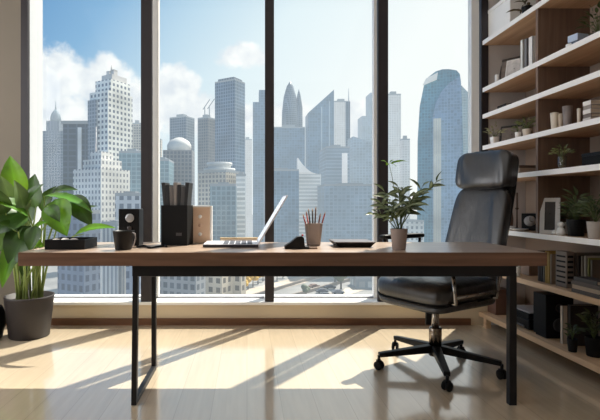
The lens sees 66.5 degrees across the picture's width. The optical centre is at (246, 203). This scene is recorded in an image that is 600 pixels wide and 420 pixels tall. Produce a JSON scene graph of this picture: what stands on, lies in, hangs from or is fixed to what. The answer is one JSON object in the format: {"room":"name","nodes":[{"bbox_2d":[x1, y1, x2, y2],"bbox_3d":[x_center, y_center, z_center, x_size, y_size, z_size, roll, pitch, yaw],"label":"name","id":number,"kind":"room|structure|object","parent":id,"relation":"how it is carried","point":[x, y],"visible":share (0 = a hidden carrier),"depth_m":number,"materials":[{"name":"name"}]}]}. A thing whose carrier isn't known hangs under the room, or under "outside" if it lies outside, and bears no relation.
{"room":"office","nodes":[
{"label":"office","id":0,"kind":"room"},
{"bbox_2d":[0,0,20,309],"bbox_3d":[-2.423,-1.112,3.840,1.154,4.200,0.280,0,0,0],"label":"wall","id":1,"kind":"structure","parent":0,"point":[10,10],"depth_m":3.70,"materials":[{"name":"paint"}]},
{"bbox_2d":[21,0,140,297],"bbox_3d":[-1.356,-1.207,3.833,0.980,4.010,0.275,0,0,0],"label":"window","id":2,"kind":"structure","parent":1,"relation":"in","point":[31,10],"depth_m":3.77,"materials":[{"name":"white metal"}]},
{"bbox_2d":[6,318,470,324],"bbox_3d":[-0.589,0.960,3.692,4.821,0.056,0.016,0,0,0],"label":"baseboard","id":3,"kind":"structure","parent":1,"relation":"attached to","point":[55,321],"depth_m":3.68,"materials":[{"name":"brown wood"}]},
{"bbox_2d":[44,215,416,293],"bbox_3d":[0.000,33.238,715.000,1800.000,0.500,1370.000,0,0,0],"label":"ground","id":4,"kind":"structure","parent":0,"point":[51,281],"depth_m":187.97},
{"bbox_2d":[43,100,62,239],"bbox_3d":[-129.139,-18.678,305.828,14.570,103.332,11.656,0,0,0],"label":"spired tower","id":5,"kind":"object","parent":4,"relation":"on","point":[53,135],"visible":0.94,"depth_m":300.01,"materials":[{"name":"glass"}]},
{"bbox_2d":[61,121,87,193],"bbox_3d":[-97.455,-7.541,271.600,19.529,81.057,20.800,0,0,0],"label":"slab tower","id":6,"kind":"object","parent":4,"relation":"on","point":[75,133],"visible":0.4,"depth_m":261.99,"materials":[{"name":"glass"}]},
{"bbox_2d":[58,210,99,293],"bbox_3d":[-40.563,17.040,109.275,8.926,31.897,4.937,0,0,28],"label":"block","id":7,"kind":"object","parent":4,"relation":"on","point":[71,279],"visible":0.2,"depth_m":107.00,"materials":[{"name":"concrete"}]},
{"bbox_2d":[73,132,129,293],"bbox_3d":[-50.993,3.034,159.176,13.765,59.908,13.245,0,0,30],"label":"building","id":8,"kind":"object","parent":4,"relation":"on","point":[101,176],"visible":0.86,"depth_m":153.72,"materials":[{"name":"concrete"}]},
{"bbox_2d":[88,65,131,160],"bbox_3d":[-70.830,-19.317,235.091,13.191,104.610,18.087,0,0,30],"label":"tower","id":9,"kind":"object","parent":4,"relation":"on","point":[110,105],"visible":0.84,"depth_m":229.30,"materials":[{"name":"concrete"}]},
{"bbox_2d":[101,220,125,293],"bbox_3d":[-29.360,18.360,103.665,5.000,29.257,5.643,0,0,28],"label":"block","id":10,"kind":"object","parent":4,"relation":"on","point":[113,278],"visible":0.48,"depth_m":101.23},
{"bbox_2d":[115,191,140,219],"bbox_3d":[-33.625,14.659,133.000,7.347,36.658,10.000,0,0,0],"label":"block","id":11,"kind":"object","parent":4,"relation":"on","point":[129,199],"visible":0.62,"depth_m":128.00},
{"bbox_2d":[119,149,140,192],"bbox_3d":[-49.073,4.711,196.000,9.227,56.554,12.000,0,0,0],"label":"block","id":12,"kind":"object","parent":4,"relation":"on","point":[131,158],"visible":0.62,"depth_m":190.00,"materials":[{"name":"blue glass"}]},
{"bbox_2d":[126,266,140,293],"bbox_3d":[-24.159,19.361,100.000,2.967,27.255,8.000,0,0,0],"label":"block","id":13,"kind":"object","parent":4,"relation":"on","point":[129,278],"visible":0.02,"depth_m":96.01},
{"bbox_2d":[132,120,140,150],"bbox_3d":[-80.497,-14.145,332.623,6.556,94.266,5.245,0,0,0],"label":"block","id":14,"kind":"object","parent":4,"relation":"on","point":[136,127],"visible":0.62,"depth_m":329.98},
{"bbox_2d":[160,157,173,232],"bbox_3d":[-38.190,5.962,207.000,7.505,54.051,14.000,0,0,0],"label":"block","id":15,"kind":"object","parent":4,"relation":"on","point":[166,165],"visible":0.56,"depth_m":200.00,"materials":[{"name":"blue glass"}]},
{"bbox_2d":[163,137,194,205],"bbox_3d":[-33.753,-0.119,225.634,14.084,66.213,12.000,0,0,0],"label":"block","id":16,"kind":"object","parent":4,"relation":"on","point":[179,151],"visible":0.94,"depth_m":219.97,"materials":[{"name":"concrete"}]},
{"bbox_2d":[170,114,194,151],"bbox_3d":[-45.508,-14.774,317.779,13.951,95.524,10.204,0,0,28],"label":"office tower","id":17,"kind":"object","parent":4,"relation":"on","point":[182,125],"visible":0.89,"depth_m":313.80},
{"bbox_2d":[160,233,205,293],"bbox_3d":[-17.748,20.518,124.757,11.789,24.941,4.834,0,0,26],"label":"block","id":18,"kind":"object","parent":4,"relation":"on","point":[168,285],"visible":0.13,"depth_m":122.46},
{"bbox_2d":[198,99,214,170],"bbox_3d":[-25.318,-17.635,295.377,10.278,101.246,8.962,0,0,30],"label":"construction tower","id":19,"kind":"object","parent":4,"relation":"on","point":[206,124],"visible":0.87,"depth_m":292.56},
{"bbox_2d":[206,277,232,293],"bbox_3d":[-10.781,25.519,153.282,9.809,14.939,6.534,0,0,30],"label":"building","id":20,"kind":"structure","parent":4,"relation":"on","point":[214,285],"depth_m":149.86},
{"bbox_2d":[198,162,243,205],"bbox_3d":[-11.565,7.383,199.755,14.529,51.210,16.060,0,0,30],"label":"block","id":21,"kind":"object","parent":4,"relation":"on","point":[216,172],"visible":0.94,"depth_m":194.46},
{"bbox_2d":[210,182,236,240],"bbox_3d":[-8.742,12.425,173.000,9.470,41.126,16.000,0,0,0],"label":"tower","id":22,"kind":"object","parent":4,"relation":"on","point":[223,195],"visible":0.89,"depth_m":165.00,"materials":[{"name":"glass"}]},
{"bbox_2d":[215,77,244,173],"bbox_3d":[-10.237,-21.275,273.519,14.486,108.527,11.039,0,0,32],"label":"glass tower","id":23,"kind":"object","parent":4,"relation":"on","point":[229,92],"visible":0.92,"depth_m":268.99,"materials":[{"name":"glass"}]},
{"bbox_2d":[233,277,245,293],"bbox_3d":[-2.852,27.788,154.422,3.875,10.400,3.356,0,0,30],"label":"block","id":24,"kind":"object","parent":4,"relation":"on","point":[239,283],"visible":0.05,"depth_m":152.89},
{"bbox_2d":[236,172,245,236],"bbox_3d":[-2.450,9.888,191.000,4.084,46.200,12.000,0,0,0],"label":"block","id":25,"kind":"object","parent":4,"relation":"on","point":[240,178],"visible":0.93,"depth_m":185.01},
{"bbox_2d":[245,137,251,236],"bbox_3d":[0.464,-14.675,423.338,8.344,95.326,6.676,0,0,0],"label":"tower","id":26,"kind":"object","parent":4,"relation":"on","point":[248,142],"visible":0.62,"depth_m":420.00,"materials":[{"name":"silver metal"}]},
{"bbox_2d":[253,90,264,241],"bbox_3d":[10.265,-21.281,305.033,12.583,108.538,10.066,0,0,0],"label":"tower","id":27,"kind":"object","parent":4,"relation":"on","point":[258,107],"visible":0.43,"depth_m":300.01,"materials":[{"name":"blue glass"}]},
{"bbox_2d":[264,168,298,241],"bbox_3d":[17.770,7.122,240.000,17.263,51.733,20.000,0,0,0],"label":"block","id":28,"kind":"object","parent":4,"relation":"on","point":[286,181],"visible":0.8,"depth_m":230.03,"materials":[{"name":"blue glass"}]},
{"bbox_2d":[246,277,324,293],"bbox_3d":[27.947,32.868,202.077,94.194,0.001,117.275,0,0,0],"label":"road","id":29,"kind":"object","parent":4,"relation":"on","point":[260,288],"depth_m":184.97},
{"bbox_2d":[254,277,318,293],"bbox_3d":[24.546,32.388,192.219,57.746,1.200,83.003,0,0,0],"label":"kerb","id":30,"kind":"object","parent":4,"relation":"on","point":[309,278],"visible":0.29,"depth_m":181.15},
{"bbox_2d":[274,125,304,168],"bbox_3d":[30.960,-12.688,339.033,22.583,91.352,18.066,0,0,0],"label":"block","id":31,"kind":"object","parent":4,"relation":"on","point":[289,140],"visible":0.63,"depth_m":329.98,"materials":[{"name":"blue glass"}]},
{"bbox_2d":[282,82,302,126],"bbox_3d":[42.440,-41.311,426.305,19.702,148.597,15.762,0,0,0],"label":"tower","id":32,"kind":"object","parent":4,"relation":"on","point":[292,109],"visible":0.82,"depth_m":421.48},
{"bbox_2d":[297,158,320,241],"bbox_3d":[32.423,4.463,239.773,11.932,57.051,9.545,0,0,0],"label":"building","id":33,"kind":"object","parent":4,"relation":"on","point":[309,181],"visible":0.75,"depth_m":235.02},
{"bbox_2d":[305,90,333,173],"bbox_3d":[49.007,-21.388,306.587,17.219,108.753,14.375,0,0,0],"label":"tower","id":34,"kind":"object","parent":4,"relation":"on","point":[319,122],"visible":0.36,"depth_m":300.01,"materials":[{"name":"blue glass"}]},
{"bbox_2d":[292,278,349,293],"bbox_3d":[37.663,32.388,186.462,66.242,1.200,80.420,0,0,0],"label":"kerb","id":35,"kind":"object","parent":4,"relation":"on","point":[347,279],"visible":0.21,"depth_m":175.59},
{"bbox_2d":[319,145,349,184],"bbox_3d":[52.230,-0.879,271.500,13.775,67.734,25.000,0,0,0],"label":"block","id":36,"kind":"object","parent":4,"relation":"on","point":[334,160],"visible":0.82,"depth_m":260.02,"materials":[{"name":"glass"}]},
{"bbox_2d":[334,88,349,145],"bbox_3d":[73.400,-28.410,354.645,12.362,122.796,10.490,0,0,0],"label":"skyscraper","id":37,"kind":"structure","parent":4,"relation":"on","point":[341,107],"depth_m":349.98,"materials":[{"name":"silver metal"}]},
{"bbox_2d":[317,183,371,241],"bbox_3d":[50.784,11.392,225.000,28.477,43.192,20.000,0,0,0],"label":"block","id":38,"kind":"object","parent":4,"relation":"on","point":[345,206],"visible":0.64,"depth_m":214.98,"materials":[{"name":"glass"}]},
{"bbox_2d":[347,136,371,183],"bbox_3d":[75.099,-4.431,287.664,19.161,74.838,15.329,0,0,0],"label":"block","id":39,"kind":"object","parent":4,"relation":"on","point":[360,149],"visible":0.21,"depth_m":279.98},
{"bbox_2d":[350,277,371,288],"bbox_3d":[47.788,30.614,181.000,10.879,4.749,10.000,0,0,0],"label":"building","id":40,"kind":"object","parent":4,"relation":"on","point":[357,282],"visible":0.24,"depth_m":175.98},
{"bbox_2d":[358,93,371,141],"bbox_3d":[102.914,-28.944,377.188,17.969,123.864,14.375,0,0,0],"label":"tower","id":41,"kind":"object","parent":4,"relation":"on","point":[364,122],"visible":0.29,"depth_m":370.01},
{"bbox_2d":[388,91,400,241],"bbox_3d":[104.194,-23.505,323.673,9.183,112.986,7.347,0,0,0],"label":"tower","id":42,"kind":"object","parent":4,"relation":"on","point":[394,100],"visible":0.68,"depth_m":319.98,"materials":[{"name":"silver metal"}]},
{"bbox_2d":[400,136,409,218],"bbox_3d":[101.788,-5.471,292.049,5.121,76.918,4.097,0,0,0],"label":"tower","id":43,"kind":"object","parent":4,"relation":"on","point":[404,143],"visible":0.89,"depth_m":290.00,"materials":[{"name":"silver metal"}]},
{"bbox_2d":[391,219,423,241],"bbox_3d":[83.775,20.587,237.000,12.185,24.803,14.000,0,0,0],"label":"building","id":44,"kind":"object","parent":4,"relation":"on","point":[413,225],"visible":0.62,"depth_m":230.03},
{"bbox_2d":[417,69,462,241],"bbox_3d":[112.691,-21.362,264.145,24.487,108.700,32.000,0,0,23],"label":"curved glass tower","id":45,"kind":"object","parent":4,"relation":"on","point":[440,128],"visible":0.75,"depth_m":252.26,"materials":[{"name":"glass"}]},
{"bbox_2d":[461,86,467,153],"bbox_3d":[144.040,-23.241,302.384,5.960,112.458,4.768,0,0,0],"label":"glass tower","id":46,"kind":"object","parent":4,"relation":"on","point":[464,92],"visible":0.14,"depth_m":300.01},
{"bbox_2d":[52,305,487,324],"bbox_3d":[0.061,0.905,3.835,3.814,0.165,0.270,0,0,0],"label":"wall","id":47,"kind":"structure","parent":0,"point":[59,311],"depth_m":3.70,"materials":[{"name":"beige paint"}]},
{"bbox_2d":[141,0,263,301],"bbox_3d":[-0.359,-1.207,3.797,1.013,4.010,0.205,0,0,0],"label":"window","id":48,"kind":"structure","parent":47,"relation":"in","point":[150,9],"depth_m":3.69,"materials":[{"name":"brown metal"}]},
{"bbox_2d":[53,294,391,304],"bbox_3d":[0.061,0.810,3.840,3.814,0.025,0.320,0,0,0],"label":"window sill","id":49,"kind":"structure","parent":47,"relation":"on","point":[57,301],"depth_m":3.75,"materials":[{"name":"paint"}]},
{"bbox_2d":[265,0,372,301],"bbox_3d":[0.609,-1.207,3.797,0.923,4.010,0.205,0,0,0],"label":"window","id":50,"kind":"structure","parent":47,"relation":"in","point":[269,4],"depth_m":3.69,"materials":[{"name":"brown metal"}]},
{"bbox_2d":[372,0,487,301],"bbox_3d":[1.540,-1.207,3.797,0.939,4.010,0.205,0,0,0],"label":"window","id":51,"kind":"structure","parent":47,"relation":"in","point":[477,9],"depth_m":3.84,"materials":[{"name":"brown metal"}]},
{"bbox_2d":[0,325,599,419],"bbox_3d":[-0.350,1.038,0.900,5.500,0.100,6.200,0,0,0],"label":"floor","id":52,"kind":"structure","parent":0,"point":[73,372],"depth_m":2.58,"materials":[{"name":"brown wood"}]},
{"bbox_2d":[0,304,5,337],"bbox_3d":[-1.905,0.818,3.320,0.250,0.340,0.250,0,0,0],"label":"pot","id":53,"kind":"object","parent":52,"relation":"on","point":[2,311],"visible":0.97,"depth_m":3.32,"materials":[{"name":"black plastic"}]},
{"bbox_2d":[0,156,114,340],"bbox_3d":[-1.428,0.316,3.328,1.006,1.344,0.497,0,0,0],"label":"leaf plant","id":54,"kind":"object","parent":52,"relation":"on","point":[28,314],"visible":0.94,"depth_m":3.27,"materials":[{"name":"plant"}]},
{"bbox_2d":[18,242,546,404],"bbox_3d":[0.172,0.612,2.500,2.569,0.753,0.600,0,0,0],"label":"office desk","id":55,"kind":"object","parent":52,"relation":"on","point":[269,259],"visible":1,"depth_m":2.22,"materials":[{"name":"brown wood"}]},
{"bbox_2d":[45,237,96,248],"bbox_3d":[-0.943,0.210,2.440,0.206,0.050,0.200,0,0,0],"label":"desk tray","id":56,"kind":"object","parent":55,"relation":"on","point":[82,242],"visible":1,"depth_m":2.34,"materials":[{"name":"black plastic"}]},
{"bbox_2d":[113,230,135,249],"bbox_3d":[-0.636,0.186,2.339,0.114,0.098,0.114,0,0,-19],"label":"cup","id":57,"kind":"object","parent":55,"relation":"on","point":[123,239],"visible":1,"depth_m":2.30,"materials":[{"name":"ceramic"}]},
{"bbox_2d":[119,209,142,245],"bbox_3d":[-0.663,0.131,2.588,0.118,0.208,0.094,0,0,4],"label":"speaker","id":58,"kind":"object","parent":55,"relation":"on","point":[129,219],"visible":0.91,"depth_m":2.55},
{"bbox_2d":[161,205,192,245],"bbox_3d":[-0.405,0.121,2.633,0.154,0.228,0.132,0,0,8],"label":"file box","id":59,"kind":"object","parent":55,"relation":"on","point":[176,220],"visible":0.98,"depth_m":2.57,"materials":[{"name":"plastic"}]},
{"bbox_2d":[161,182,169,204],"bbox_3d":[-0.464,0.050,2.643,0.045,0.347,0.090,0,0,8],"label":"folder","id":60,"kind":"object","parent":59,"relation":"in","point":[164,183],"visible":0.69,"depth_m":2.60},
{"bbox_2d":[173,182,180,204],"bbox_3d":[-0.405,0.050,2.634,0.022,0.346,0.090,0,0,8],"label":"folder","id":61,"kind":"object","parent":59,"relation":"in","point":[175,184],"visible":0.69,"depth_m":2.59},
{"bbox_2d":[177,185,184,204],"bbox_3d":[-0.384,0.056,2.631,0.027,0.334,0.090,0,0,8],"label":"folder","id":62,"kind":"object","parent":59,"relation":"in","point":[178,186],"visible":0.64,"depth_m":2.59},
{"bbox_2d":[184,182,192,204],"bbox_3d":[-0.346,0.050,2.626,0.045,0.347,0.090,0,0,8],"label":"folder","id":63,"kind":"object","parent":59,"relation":"in","point":[188,186],"visible":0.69,"depth_m":2.58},
{"bbox_2d":[193,206,212,242],"bbox_3d":[-0.272,0.123,2.736,0.124,0.224,0.078,0,0,0],"label":"box","id":64,"kind":"object","parent":55,"relation":"on","point":[202,215],"visible":0.77,"depth_m":2.71,"materials":[{"name":"brown cardboard"}]},
{"bbox_2d":[203,195,287,246],"bbox_3d":[-0.008,0.092,2.565,0.459,0.281,0.250,0,0,0],"label":"laptop","id":65,"kind":"object","parent":55,"relation":"on","point":[227,243],"visible":1,"depth_m":2.47,"materials":[{"name":"silver metal"}]},
{"bbox_2d":[220,237,257,240],"bbox_3d":[-0.045,0.221,2.767,0.236,0.029,0.045,0,0,-2],"label":"book","id":66,"kind":"object","parent":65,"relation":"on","point":[222,238],"visible":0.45,"depth_m":2.75,"materials":[{"name":"beige paper"}]},
{"bbox_2d":[284,234,316,248],"bbox_3d":[0.283,0.197,2.385,0.170,0.076,0.050,0,0,0],"label":"tape dispenser","id":67,"kind":"object","parent":55,"relation":"on","point":[298,242],"visible":1,"depth_m":2.36,"materials":[{"name":"black plastic"}]},
{"bbox_2d":[304,223,322,245],"bbox_3d":[0.379,0.172,2.580,0.097,0.126,0.097,0,0,0],"label":"pencil cup","id":68,"kind":"object","parent":55,"relation":"on","point":[313,231],"visible":0.95,"depth_m":2.54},
{"bbox_2d":[329,239,375,246],"bbox_3d":[0.585,0.220,2.540,0.218,0.031,0.202,0,0,0],"label":"tray","id":69,"kind":"object","parent":55,"relation":"on","point":[337,242],"visible":1,"depth_m":2.45,"materials":[{"name":"black plastic"}]},
{"bbox_2d":[366,160,444,249],"bbox_3d":[0.809,0.003,2.312,0.337,0.464,0.237,0,0,37],"label":"potted plant","id":70,"kind":"object","parent":55,"relation":"on","point":[398,235],"visible":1,"depth_m":2.31,"materials":[{"name":"green plant"}]},
{"bbox_2d":[374,149,518,391],"bbox_3d":[1.251,0.319,2.830,0.923,1.336,0.724,0,0,-39],"label":"office chair","id":71,"kind":"object","parent":52,"relation":"on","point":[483,208],"visible":0.88,"depth_m":2.77,"materials":[{"name":"black leather"}]},
{"bbox_2d":[479,0,599,373],"bbox_3d":[2.090,-1.087,2.147,0.400,4.150,3.095,0,0,0],"label":"wall shelving","id":72,"kind":"object","parent":52,"relation":"on","point":[545,83],"visible":0.75,"depth_m":3.00,"materials":[{"name":"brown wood"}]},
{"bbox_2d":[484,123,506,143],"bbox_3d":[1.965,-0.563,3.585,0.172,0.177,0.144,0,0,43],"label":"potted plant","id":73,"kind":"object","parent":72,"relation":"on","point":[494,139],"visible":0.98,"depth_m":3.57,"materials":[{"name":"green plant"}]},
{"bbox_2d":[488,287,505,314],"bbox_3d":[2.020,0.776,3.631,0.124,0.200,0.124,0,0,0],"label":"storage box","id":74,"kind":"object","parent":72,"relation":"on","point":[499,307],"visible":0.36,"depth_m":3.57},
{"bbox_2d":[499,56,519,79],"bbox_3d":[2.138,-1.059,3.663,0.100,0.236,0.170,0,0,-40],"label":"picture frame","id":75,"kind":"object","parent":72,"relation":"on","point":[503,68],"visible":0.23,"depth_m":3.68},
{"bbox_2d":[501,61,506,78],"bbox_3d":[2.119,-1.060,3.647,0.036,0.198,0.134,0,0,-40],"label":"picture","id":76,"kind":"object","parent":75,"relation":"attached to","point":[503,69],"depth_m":3.69},
{"bbox_2d":[488,0,535,36],"bbox_3d":[2.100,-1.455,3.558,0.270,0.250,0.340,0,0,0],"label":"storage box","id":77,"kind":"object","parent":72,"relation":"on","point":[498,17],"visible":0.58,"depth_m":3.49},
{"bbox_2d":[499,125,524,141],"bbox_3d":[2.139,-0.552,3.647,0.079,0.161,0.180,0,0,-42],"label":"picture frame","id":78,"kind":"object","parent":72,"relation":"on","point":[509,134],"visible":0.41,"depth_m":3.65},
{"bbox_2d":[505,58,519,76],"bbox_3d":[2.052,-1.026,3.468,0.082,0.168,0.120,0,0,-38],"label":"picture frame","id":79,"kind":"object","parent":72,"relation":"on","point":[512,66],"visible":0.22,"depth_m":3.47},
{"bbox_2d":[506,0,532,13],"bbox_3d":[1.964,-1.394,3.201,0.201,0.128,0.231,0,0,0],"label":"trailing plant","id":80,"kind":"object","parent":72,"relation":"on","point":[527,6],"visible":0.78,"depth_m":3.19,"materials":[{"name":"plant"}]},
{"bbox_2d":[520,39,524,69],"bbox_3d":[2.085,-1.070,3.301,0.170,0.250,0.030,0,0,0],"label":"book","id":81,"kind":"object","parent":72,"relation":"on","point":[522,40],"visible":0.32,"depth_m":3.29,"materials":[{"name":"white paper"}]},
{"bbox_2d":[517,305,532,329],"bbox_3d":[2.051,0.809,3.249,0.242,0.118,0.264,0,0,0],"label":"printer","id":82,"kind":"object","parent":72,"relation":"on","point":[524,312],"visible":0.29,"depth_m":3.19,"materials":[{"name":"black plastic"}]},
{"bbox_2d":[514,115,535,135],"bbox_3d":[1.993,-0.553,3.244,0.153,0.157,0.149,0,0,16],"label":"potted plant","id":83,"kind":"object","parent":72,"relation":"on","point":[528,130],"visible":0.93,"depth_m":3.23,"materials":[{"name":"green plant"}]},
{"bbox_2d":[524,38,528,67],"bbox_3d":[2.085,-1.065,3.253,0.170,0.240,0.030,0,0,0],"label":"book","id":84,"kind":"object","parent":72,"relation":"on","point":[526,41],"visible":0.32,"depth_m":3.24,"materials":[{"name":"beige paper"}]},
{"bbox_2d":[518,165,535,172],"bbox_3d":[2.050,-0.250,3.305,0.184,0.060,0.094,0,0,0],"label":"storage box","id":85,"kind":"object","parent":72,"relation":"on","point":[522,168],"visible":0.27,"depth_m":3.26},
{"bbox_2d":[521,213,535,230],"bbox_3d":[2.085,0.132,3.330,0.110,0.125,0.054,0,0,42],"label":"desk clock","id":86,"kind":"object","parent":72,"relation":"on","point":[528,220],"visible":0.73,"depth_m":3.32,"materials":[{"name":"black plastic"}]},
{"bbox_2d":[521,266,537,275],"bbox_3d":[2.130,0.466,3.354,0.164,0.110,0.124,0,0,0],"label":"storage box","id":87,"kind":"object","parent":72,"relation":"on","point":[527,270],"visible":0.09,"depth_m":3.29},
{"bbox_2d":[529,36,535,64],"bbox_3d":[2.085,-1.062,3.196,0.170,0.235,0.045,0,0,0],"label":"book","id":88,"kind":"object","parent":72,"relation":"on","point":[532,40],"visible":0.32,"depth_m":3.17,"materials":[{"name":"white paper"}]},
{"bbox_2d":[539,198,560,233],"bbox_3d":[1.995,0.078,2.979,0.110,0.237,0.101,0,0,40],"label":"picture frame","id":89,"kind":"object","parent":72,"relation":"on","point":[549,212],"visible":0.76,"depth_m":2.96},
{"bbox_2d":[544,202,555,229],"bbox_3d":[1.983,0.079,2.965,0.058,0.186,0.047,0,0,40],"label":"picture","id":90,"kind":"object","parent":89,"relation":"attached to","point":[549,207],"depth_m":2.96},
{"bbox_2d":[547,252,555,283],"bbox_3d":[2.055,0.419,2.970,0.160,0.205,0.016,0,0,0],"label":"book","id":91,"kind":"object","parent":72,"relation":"on","point":[548,253],"visible":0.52,"depth_m":2.97,"materials":[{"name":"yellow paper"}]},
{"bbox_2d":[533,291,572,338],"bbox_3d":[2.030,0.734,3.002,0.180,0.285,0.136,0,0,0],"label":"speaker","id":92,"kind":"object","parent":72,"relation":"on","point":[546,304],"visible":0.64,"depth_m":2.94,"materials":[{"name":"black plastic"}]},
{"bbox_2d":[550,254,555,283],"bbox_3d":[2.055,0.424,2.945,0.160,0.195,0.016,0,0,0],"label":"book","id":93,"kind":"object","parent":72,"relation":"on","point":[552,256],"visible":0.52,"depth_m":2.94,"materials":[{"name":"beige paper"}]},
{"bbox_2d":[550,112,558,128],"bbox_3d":[1.980,-0.531,2.917,0.048,0.112,0.048,0,0,0],"label":"vase","id":94,"kind":"object","parent":72,"relation":"on","point":[553,116],"visible":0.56,"depth_m":2.90,"materials":[{"name":"beige ceramic"}]},
{"bbox_2d":[552,222,565,234],"bbox_3d":[1.954,0.152,2.835,0.054,0.084,0.082,0,0,0],"label":"figurine","id":95,"kind":"object","parent":72,"relation":"on","point":[560,231],"visible":1,"depth_m":2.81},
{"bbox_2d":[549,144,575,166],"bbox_3d":[1.963,-0.298,2.826,0.130,0.156,0.151,0,0,0],"label":"potted plant","id":96,"kind":"object","parent":72,"relation":"on","point":[565,150],"visible":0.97,"depth_m":2.82,"materials":[{"name":"green plant"}]},
{"bbox_2d":[560,306,566,343],"bbox_3d":[2.050,0.759,2.845,0.150,0.235,0.024,0,0,0],"label":"book","id":97,"kind":"object","parent":72,"relation":"on","point":[563,309],"visible":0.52,"depth_m":2.83,"materials":[{"name":"beige paper"}]},
{"bbox_2d":[556,250,573,287],"bbox_3d":[1.996,0.409,2.848,0.047,0.225,0.102,0,0,0],"label":"magazine rack","id":98,"kind":"object","parent":72,"relation":"on","point":[564,259],"visible":0.94,"depth_m":2.82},
{"bbox_2d":[562,105,572,125],"bbox_3d":[2.000,-0.542,2.827,0.056,0.135,0.055,0,0,0],"label":"vase","id":99,"kind":"object","parent":72,"relation":"on","point":[567,111],"visible":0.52,"depth_m":2.81,"materials":[{"name":"grey ceramic"}]},
{"bbox_2d":[560,202,580,233],"bbox_3d":[2.099,0.089,2.941,0.151,0.211,0.135,0,0,0],"label":"potted plant","id":100,"kind":"object","parent":72,"relation":"on","point":[562,214],"visible":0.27,"depth_m":2.94,"materials":[{"name":"green plant"}]},
{"bbox_2d":[563,323,580,352],"bbox_3d":[1.936,0.794,2.694,0.086,0.164,0.095,0,0,-43],"label":"potted plant","id":101,"kind":"object","parent":72,"relation":"on","point":[572,343],"visible":0.98,"depth_m":2.69,"materials":[{"name":"green plant"}]},
{"bbox_2d":[558,186,597,235],"bbox_3d":[2.000,0.040,2.744,0.210,0.308,0.200,0,0,0],"label":"potted plant","id":102,"kind":"object","parent":72,"relation":"on","point":[575,226],"visible":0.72,"depth_m":2.74,"materials":[{"name":"green plant"}]},
{"bbox_2d":[568,33,587,43],"bbox_3d":[2.000,-0.982,2.737,0.084,0.075,0.064,0,0,-14],"label":"gift box","id":103,"kind":"object","parent":72,"relation":"on","point":[576,37],"visible":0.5,"depth_m":2.71,"materials":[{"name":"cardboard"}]},
{"bbox_2d":[567,304,597,345],"bbox_3d":[2.085,0.751,2.814,0.170,0.250,0.030,0,0,0],"label":"book","id":104,"kind":"object","parent":72,"relation":"on","point":[572,309],"visible":0.5,"depth_m":2.80,"materials":[{"name":"paper"}]},
{"bbox_2d":[571,288,599,298],"bbox_3d":[1.972,0.510,2.585,0.085,0.023,0.225,0,0,2],"label":"book","id":105,"kind":"object","parent":72,"relation":"on","point":[589,294],"visible":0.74,"depth_m":2.57,"materials":[{"name":"grey paper"}]},
{"bbox_2d":[572,284,599,294],"bbox_3d":[1.972,0.486,2.585,0.085,0.023,0.207,0,0,0],"label":"book","id":106,"kind":"object","parent":105,"relation":"on","point":[582,288],"visible":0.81,"depth_m":2.58,"materials":[{"name":"beige paper"}]},
{"bbox_2d":[571,280,599,289],"bbox_3d":[1.972,0.463,2.585,0.085,0.023,0.216,0,0,-2],"label":"book","id":107,"kind":"object","parent":106,"relation":"on","point":[574,282],"visible":0.75,"depth_m":2.58,"materials":[{"name":"grey paper"}]},
{"bbox_2d":[574,276,599,285],"bbox_3d":[1.972,0.439,2.585,0.085,0.023,0.189,0,0,2],"label":"book","id":108,"kind":"object","parent":107,"relation":"on","point":[585,279],"visible":1,"depth_m":2.59,"materials":[{"name":"grey paper"}]},
{"bbox_2d":[573,194,599,238],"bbox_3d":[1.977,0.059,2.565,0.213,0.270,0.203,0,0,0],"label":"potted plant","id":109,"kind":"object","parent":72,"relation":"on","point":[593,227],"visible":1,"depth_m":2.56,"materials":[{"name":"green plant"}]},
{"bbox_2d":[574,253,599,275],"bbox_3d":[2.110,0.411,2.804,0.160,0.220,0.016,0,0,0],"label":"book","id":110,"kind":"object","parent":72,"relation":"on","point":[575,254],"visible":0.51,"depth_m":2.80,"materials":[{"name":"black paper"}]},
{"bbox_2d":[576,308,599,357],"bbox_3d":[2.004,0.742,2.618,0.172,0.268,0.178,0,0,0],"label":"potted plant","id":111,"kind":"object","parent":72,"relation":"on","point":[592,342],"visible":1,"depth_m":2.60,"materials":[{"name":"green plant"}]},
{"bbox_2d":[576,1,599,35],"bbox_3d":[2.091,-1.084,2.711,0.256,0.278,0.245,0,0,0],"label":"potted plant","id":112,"kind":"object","parent":72,"relation":"on","point":[597,27],"visible":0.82,"depth_m":2.71,"materials":[{"name":"green plant"}]},
{"bbox_2d":[577,255,599,275],"bbox_3d":[2.110,0.419,2.775,0.160,0.205,0.016,0,0,0],"label":"book","id":113,"kind":"object","parent":72,"relation":"on","point":[578,256],"visible":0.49,"depth_m":2.77,"materials":[{"name":"black paper"}]},
{"bbox_2d":[581,151,599,165],"bbox_3d":[2.070,-0.258,2.435,0.184,0.076,0.494,0,0,0],"label":"storage box","id":114,"kind":"object","parent":72,"relation":"on","point":[592,158],"visible":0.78,"depth_m":2.61,"materials":[{"name":"black plastic"}]},
{"bbox_2d":[584,256,599,275],"bbox_3d":[2.110,0.416,2.721,0.160,0.210,0.013,0,0,0],"label":"book","id":115,"kind":"object","parent":72,"relation":"on","point":[585,257],"visible":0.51,"depth_m":2.71,"materials":[{"name":"beige paper"}]},
{"bbox_2d":[590,260,599,278],"bbox_3d":[2.110,0.426,2.670,0.160,0.190,0.016,0,0,0],"label":"book","id":116,"kind":"object","parent":72,"relation":"on","point":[594,264],"visible":0.62,"depth_m":2.66,"materials":[{"name":"brown paper"}]},
{"bbox_2d":[330,286,365,293],"bbox_3d":[51.805,32.868,186.462,74.615,0.001,84.499,0,0,0],"label":"road","id":117,"kind":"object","parent":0,"point":[350,290],"depth_m":172.11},
{"bbox_2d":[488,0,524,324],"bbox_3d":[2.134,-1.112,3.840,0.332,4.200,0.280,0,0,0],"label":"wall","id":118,"kind":"structure","parent":0,"point":[496,53],"depth_m":3.70,"materials":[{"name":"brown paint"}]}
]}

